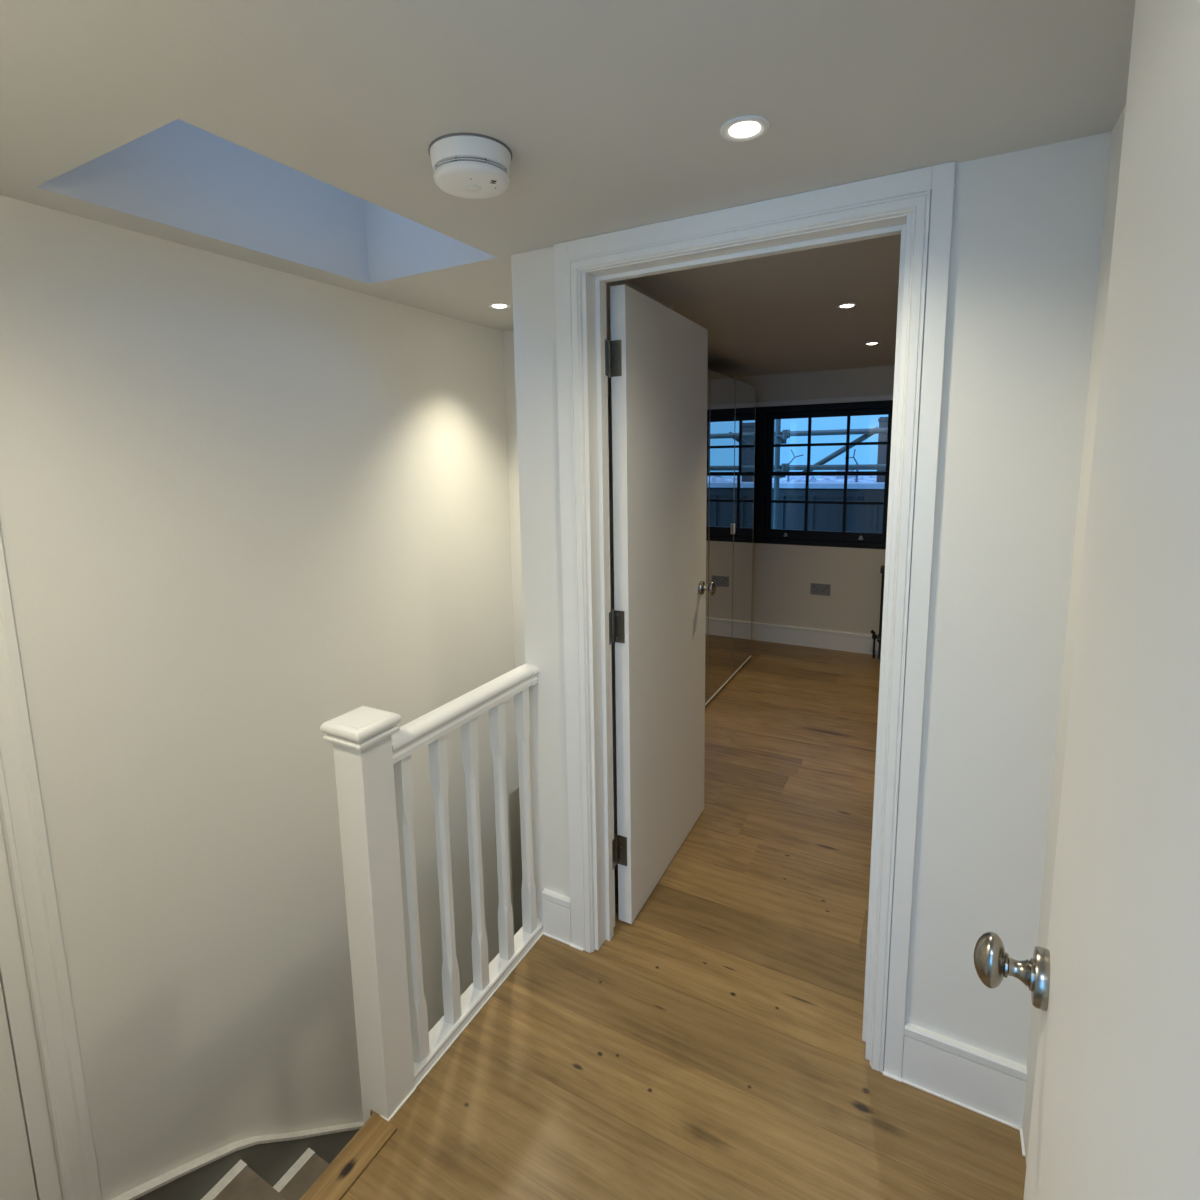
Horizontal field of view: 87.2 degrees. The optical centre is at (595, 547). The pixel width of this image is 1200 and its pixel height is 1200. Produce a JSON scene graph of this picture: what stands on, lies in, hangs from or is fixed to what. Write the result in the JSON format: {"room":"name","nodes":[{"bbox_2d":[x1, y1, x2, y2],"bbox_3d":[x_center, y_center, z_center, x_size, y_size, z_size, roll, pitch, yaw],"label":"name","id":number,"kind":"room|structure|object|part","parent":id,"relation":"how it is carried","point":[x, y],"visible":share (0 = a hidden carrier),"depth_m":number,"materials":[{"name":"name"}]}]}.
{"room":"stair landing","nodes":[
{"label":"stair landing","id":0,"kind":"room"},
{"bbox_2d":[0,195,518,1199],"bbox_3d":[-0.994,1.449,2.157,0.127,4.572,2.580,3,9,28],"label":"wall","id":1,"kind":"structure","parent":0,"point":[246,508],"depth_m":1.80,"materials":[{"name":"white paint"}]},
{"bbox_2d":[0,980,37,1199],"bbox_3d":[-1.436,0.819,1.186,0.040,2.010,0.434,3,9,28],"label":"door","id":2,"kind":"structure","parent":1,"relation":"in","point":[17,1182],"depth_m":1.42,"materials":[{"name":"white paint"}]},
{"bbox_2d":[0,532,101,1199],"bbox_3d":[-1.414,0.846,1.239,0.096,2.280,0.544,3,9,28],"label":"trim","id":3,"kind":"structure","parent":1,"relation":"attached to","point":[21,809],"depth_m":1.43,"materials":[{"name":"white wood"}]},
{"bbox_2d":[509,789,522,934],"bbox_3d":[-0.632,2.257,4.156,0.050,2.393,1.435,3,9,28],"label":"wall","id":4,"kind":"structure","parent":0,"point":[514,803],"depth_m":4.26,"materials":[{"name":"white paint"}]},
{"bbox_2d":[503,282,616,833],"bbox_3d":[-0.209,0.200,2.529,0.769,2.232,0.852,3,9,28],"label":"wall","id":5,"kind":"structure","parent":0,"point":[508,336],"depth_m":2.86,"materials":[{"name":"white paint"}]},
{"bbox_2d":[0,0,1135,377],"bbox_3d":[0.431,-1.066,1.732,2.770,0.478,6.850,3,9,28],"label":"ceiling","id":6,"kind":"structure","parent":0,"point":[294,137],"depth_m":1.06,"materials":[{"name":"grey paint"}]},
{"bbox_2d":[428,133,511,198],"bbox_3d":[-0.233,-0.703,1.178,0.154,0.061,0.154,3,9,28],"label":"smoke detector","id":7,"kind":"object","parent":6,"relation":"attached to","point":[464,165],"visible":1,"depth_m":1.13,"materials":[{"name":"grey plastic"}]},
{"bbox_3d":[-0.233,-0.732,1.174,0.154,0.004,0.154,1,8,11],"label":"plate","id":8,"kind":"part","parent":7,"relation":"part of","materials":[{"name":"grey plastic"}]},
{"bbox_2d":[434,156,508,175],"bbox_3d":[-0.233,-0.695,1.179,0.138,0.008,0.138,3,9,28],"label":"vent","id":9,"kind":"object","parent":7,"relation":"attached to","point":[443,165],"depth_m":1.12,"materials":[{"name":"white plastic"}]},
{"bbox_2d":[488,302,510,308],"bbox_3d":[-0.358,-0.893,2.336,0.085,0.008,0.085,3,9,28],"label":"recessed light","id":10,"kind":"object","parent":6,"relation":"in","point":[497,305],"visible":1,"depth_m":2.32,"materials":[{"name":"white plastic"}]},
{"bbox_2d":[720,115,769,141],"bbox_3d":[0.259,-0.727,1.099,0.085,0.008,0.085,3,9,28],"label":"recessed light","id":11,"kind":"object","parent":6,"relation":"in","point":[744,128],"visible":1,"depth_m":1.09,"materials":[{"name":"white plastic"}]},
{"bbox_2d":[836,303,857,307],"bbox_3d":[1.034,-0.993,2.595,0.085,0.008,0.085,3,9,28],"label":"recessed light","id":12,"kind":"object","parent":6,"relation":"in","point":[843,305],"visible":1,"depth_m":2.58,"materials":[{"name":"white plastic"}]},
{"bbox_2d":[864,342,879,344],"bbox_3d":[1.537,-1.133,3.508,0.085,0.008,0.085,3,9,28],"label":"recessed light","id":13,"kind":"object","parent":6,"relation":"in","point":[867,343],"visible":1,"depth_m":3.49,"materials":[{"name":"white plastic"}]},
{"bbox_2d":[341,640,1025,1199],"bbox_3d":[0.426,1.330,2.010,2.550,0.200,6.493,3,9,28],"label":"floor","id":14,"kind":"structure","parent":0,"point":[713,1047],"depth_m":1.65,"materials":[{"name":"brown wood"}]},
{"bbox_2d":[320,663,542,1123],"bbox_3d":[-0.367,1.078,1.730,0.119,1.508,0.684,3,9,28],"label":"banister","id":15,"kind":"object","parent":14,"relation":"on","point":[397,1050],"visible":0.98,"depth_m":1.49,"materials":[{"name":"white wood"}]},
{"bbox_3d":[-0.501,1.140,1.488,0.087,1.460,0.087,3,9,28],"label":"newel post","id":16,"kind":"part","parent":15,"relation":"part of","materials":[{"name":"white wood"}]},
{"bbox_3d":[-0.346,0.422,1.661,0.059,0.056,0.551,3,9,28],"label":"handrail","id":17,"kind":"part","parent":15,"relation":"part of","materials":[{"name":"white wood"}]},
{"bbox_3d":[-0.325,1.258,1.794,0.053,0.030,0.580,3,9,28],"label":"rail","id":18,"kind":"part","parent":15,"relation":"part of","materials":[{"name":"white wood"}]},
{"bbox_2d":[705,369,755,705],"bbox_3d":[0.398,-0.033,3.827,0.622,1.983,2.000,3,9,28],"label":"wardrobe","id":19,"kind":"object","parent":14,"relation":"on","point":[731,402],"visible":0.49,"depth_m":4.02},
{"bbox_3d":[0.530,0.001,3.471,0.023,1.941,0.490,3,9,28],"label":"mirror door","id":20,"kind":"part","parent":19,"relation":"part of","materials":[{"name":"grey"}]},
{"bbox_3d":[0.769,-0.065,3.905,0.023,1.941,0.490,3,9,28],"label":"mirror door","id":21,"kind":"part","parent":19,"relation":"part of","materials":[{"name":"grey"}]},
{"bbox_3d":[1.007,-0.132,4.338,0.023,1.941,0.490,3,9,28],"label":"mirror door","id":22,"kind":"part","parent":19,"relation":"part of","materials":[{"name":"grey"}]},
{"bbox_2d":[870,565,884,661],"bbox_3d":[2.325,0.494,4.461,0.696,0.694,0.138,3,9,28],"label":"radiator","id":23,"kind":"object","parent":14,"relation":"on","point":[878,637],"visible":0.07,"depth_m":4.56,"materials":[{"name":"black metal"}]},
{"bbox_2d":[511,132,1110,1065],"bbox_3d":[0.665,0.183,1.487,1.954,2.210,0.118,3,9,28],"label":"wall","id":24,"kind":"structure","parent":0,"point":[1027,224],"depth_m":1.33,"materials":[{"name":"white paint"}]},
{"bbox_2d":[542,889,570,944],"bbox_3d":[-0.122,1.167,1.990,0.104,0.146,0.022,3,9,28],"label":"baseboard","id":25,"kind":"structure","parent":24,"relation":"attached to","point":[556,907],"depth_m":1.98,"materials":[{"name":"white wood"}]},
{"bbox_2d":[605,284,715,923],"bbox_3d":[0.265,0.196,2.212,0.173,1.980,0.798,2,9,23],"label":"door","id":26,"kind":"structure","parent":24,"relation":"in","point":[658,373],"depth_m":2.09,"materials":[{"name":"white wood"}]},
{"bbox_3d":[0.029,-0.538,1.789,0.005,0.100,0.044,3,9,27],"label":"frame plate","id":27,"kind":"part","parent":26,"relation":"part of","materials":[{"name":"silver metal"}]},
{"bbox_3d":[0.043,0.244,1.901,0.005,0.100,0.044,3,9,27],"label":"frame plate","id":28,"kind":"part","parent":26,"relation":"part of","materials":[{"name":"silver metal"}]},
{"bbox_3d":[0.056,0.975,2.006,0.005,0.100,0.044,3,9,27],"label":"frame plate","id":29,"kind":"part","parent":26,"relation":"part of","materials":[{"name":"silver metal"}]},
{"bbox_3d":[0.057,-0.540,1.803,0.035,0.100,0.002,3,9,27],"label":"plate","id":30,"kind":"part","parent":26,"relation":"part of","materials":[{"name":"grey metal"}]},
{"bbox_3d":[0.071,0.242,1.915,0.035,0.100,0.002,3,9,27],"label":"plate","id":31,"kind":"part","parent":26,"relation":"part of","materials":[{"name":"silver metal"}]},
{"bbox_3d":[0.084,0.972,2.019,0.035,0.100,0.002,3,9,27],"label":"plate","id":32,"kind":"part","parent":26,"relation":"part of","materials":[{"name":"silver metal"}]},
{"bbox_3d":[0.457,0.163,2.476,0.028,0.056,0.043,3,9,27],"label":"knob","id":33,"kind":"part","parent":26,"relation":"part of","materials":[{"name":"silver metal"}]},
{"bbox_2d":[554,161,955,1081],"bbox_3d":[0.347,0.233,1.664,0.932,2.071,0.156,3,9,28],"label":"door frame","id":34,"kind":"structure","parent":24,"relation":"attached to","point":[897,203],"depth_m":1.50,"materials":[{"name":"white wood"}]},
{"bbox_2d":[901,1021,1026,1155],"bbox_3d":[0.835,1.229,1.440,0.244,0.146,0.080,3,9,28],"label":"baseboard","id":35,"kind":"structure","parent":24,"relation":"attached to","point":[990,1085],"depth_m":1.46,"materials":[{"name":"white wood"}]},
{"bbox_2d":[735,365,894,634],"bbox_3d":[2.016,-0.261,4.774,2.750,2.110,0.250,3,9,28],"label":"wall","id":36,"kind":"structure","parent":0,"point":[783,574],"depth_m":4.82,"materials":[{"name":"beige paint"}]},
{"bbox_2d":[751,622,878,654],"bbox_3d":[1.974,0.729,4.795,2.540,0.146,0.017,3,9,28],"label":"baseboard","id":37,"kind":"structure","parent":36,"relation":"attached to","point":[800,636],"depth_m":4.93,"materials":[{"name":"white wood"}]},
{"bbox_2d":[810,583,830,594],"bbox_3d":[1.734,0.326,4.870,0.147,0.086,0.009,3,9,28],"label":"wall socket","id":38,"kind":"object","parent":36,"relation":"attached to","point":[820,589],"visible":1,"depth_m":4.87,"materials":[{"name":"grey"}]},
{"bbox_2d":[753,400,892,548],"bbox_3d":[1.760,-0.546,4.816,1.070,1.072,0.146,3,9,28],"label":"window","id":39,"kind":"structure","parent":36,"relation":"in","point":[765,417],"depth_m":4.85,"materials":[{"name":"black paint"}]},
{"bbox_3d":[1.754,-0.312,4.819,0.906,0.528,0.035,3,9,28],"label":"sash","id":40,"kind":"part","parent":39,"relation":"part of","materials":[{"name":"black paint"}]},
{"bbox_3d":[1.764,-0.788,4.785,0.906,0.484,0.035,3,9,28],"label":"sash","id":41,"kind":"part","parent":39,"relation":"part of","materials":[{"name":"black paint"}]},
{"bbox_2d":[756,395,892,406],"bbox_3d":[1.710,-1.083,4.666,1.070,0.036,0.012,3,9,28],"label":"trim","id":42,"kind":"structure","parent":36,"relation":"attached to","point":[878,397],"depth_m":4.66,"materials":[{"name":"white wood"}]},
{"bbox_2d":[1022,105,1125,1165],"bbox_3d":[0.629,0.380,0.601,0.100,2.072,1.510,3,9,28],"label":"wall","id":43,"kind":"structure","parent":0,"point":[1117,132],"depth_m":1.20,"materials":[{"name":"white paint"}]},
{"bbox_2d":[974,0,1199,1199],"bbox_3d":[0.248,0.464,0.344,0.155,1.980,0.611,6,10,39],"label":"door","id":44,"kind":"structure","parent":43,"relation":"in","point":[1115,985],"depth_m":0.29,"materials":[{"name":"white wood"}]},
{"bbox_3d":[0.361,0.378,0.578,0.025,0.049,0.038,4,10,33],"label":"knob","id":45,"kind":"part","parent":44,"relation":"part of","materials":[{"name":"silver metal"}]},
{"label":"outside","id":46,"kind":"structure","parent":0,"visible":0},
{"bbox_2d":[802,426,877,471],"bbox_3d":[2.206,-0.862,5.708,0.660,0.435,0.048,3,9,28],"label":"brace","id":47,"kind":"object","parent":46,"point":[840,451],"visible":0.64,"depth_m":5.69,"materials":[{"name":"grey metal"}]},
{"bbox_2d":[781,428,887,435],"bbox_3d":[2.165,-1.030,5.649,4.400,0.048,0.048,3,9,28],"label":"scaffold ledger","id":48,"kind":"object","parent":47,"relation":"attached to","point":[869,430],"visible":0.32,"depth_m":5.62,"materials":[{"name":"grey metal"}]},
{"bbox_3d":[-0.541,3.670,3.070,1.390,0.100,3.810,3,9,28],"label":"floor","id":49,"kind":"structure","parent":0,"visible":0},
{"bbox_2d":[112,1121,363,1199],"bbox_3d":[-0.516,2.473,2.302,0.682,2.468,2.811,3,9,28],"label":"staircase","id":50,"kind":"structure","parent":49,"relation":"on","point":[283,1166],"depth_m":1.90,"materials":[{"name":"white paint"}]},
{"bbox_2d":[299,1113,396,1199],"bbox_3d":[-0.687,1.388,1.090,0.077,0.028,0.838,3,9,28],"label":"stair nosing","id":51,"kind":"structure","parent":50,"relation":"on","point":[335,1181],"depth_m":1.37,"materials":[{"name":"brown wood"}]},
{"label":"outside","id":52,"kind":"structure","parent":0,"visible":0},
{"bbox_2d":[772,476,815,481],"bbox_3d":[4.712,0.104,19.331,3.600,5.170,5.300,3,9,28],"label":"house","id":53,"kind":"structure","parent":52,"point":[791,478],"depth_m":18.08,"materials":[{"name":"stone"}]},
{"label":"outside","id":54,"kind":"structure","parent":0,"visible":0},
{"bbox_2d":[815,470,876,481],"bbox_3d":[8.264,0.165,18.539,3.400,5.150,5.300,3,9,28],"label":"house","id":55,"kind":"structure","parent":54,"point":[820,478],"depth_m":18.34,"materials":[{"name":"stone"}]},
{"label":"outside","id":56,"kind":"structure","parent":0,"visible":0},
{"bbox_2d":[771,482,884,532],"bbox_3d":[2.894,0.490,6.113,7.000,2.215,0.320,3,9,28],"label":"wall","id":57,"kind":"structure","parent":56,"point":[822,517],"depth_m":6.18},
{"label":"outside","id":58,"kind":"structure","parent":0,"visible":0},
{"bbox_2d":[787,449,802,481],"bbox_3d":[2.620,-0.005,8.375,0.201,2.563,0.028,3,9,28],"label":"sapling","id":59,"kind":"object","parent":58,"point":[791,449],"visible":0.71,"depth_m":8.22,"materials":[{"name":"plant"}]},
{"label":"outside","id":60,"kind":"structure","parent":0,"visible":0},
{"bbox_2d":[845,449,858,481],"bbox_3d":[3.225,0.036,8.049,0.168,2.553,0.028,3,9,28],"label":"sapling","id":61,"kind":"object","parent":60,"point":[853,457],"visible":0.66,"depth_m":7.87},
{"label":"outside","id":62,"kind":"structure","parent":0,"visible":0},
{"bbox_2d":[876,417,887,481],"bbox_3d":[2.893,0.129,6.410,0.138,2.845,0.250,3,9,28],"label":"pier","id":63,"kind":"structure","parent":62,"point":[883,421],"depth_m":6.16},
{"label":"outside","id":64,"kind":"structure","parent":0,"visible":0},
{"bbox_2d":[773,419,780,528],"bbox_3d":[1.704,-0.170,5.976,0.048,3.600,0.048,3,9,28],"label":"scaffold pole","id":65,"kind":"object","parent":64,"point":[777,421],"visible":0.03,"depth_m":5.89,"materials":[{"name":"grey metal"}]},
{"bbox_2d":[772,463,788,477],"bbox_3d":[1.732,-0.715,5.887,0.156,0.132,0.162,3,9,28],"label":"coupler","id":66,"kind":"object","parent":65,"relation":"attached to","point":[784,467],"visible":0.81,"depth_m":5.86,"materials":[{"name":"grey metal"}]},
{"bbox_2d":[780,464,885,469],"bbox_3d":[2.170,-0.721,5.693,4.400,0.048,0.048,3,9,28],"label":"scaffold ledger","id":67,"kind":"object","parent":66,"relation":"attached to","point":[853,466],"visible":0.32,"depth_m":5.66,"materials":[{"name":"grey metal"}]},
{"bbox_2d":[774,429,789,443],"bbox_3d":[1.726,-1.024,5.843,0.156,0.132,0.162,3,9,28],"label":"coupler","id":68,"kind":"object","parent":65,"relation":"attached to","point":[779,439],"visible":0.84,"depth_m":5.82,"materials":[{"name":"grey metal"}]}
]}

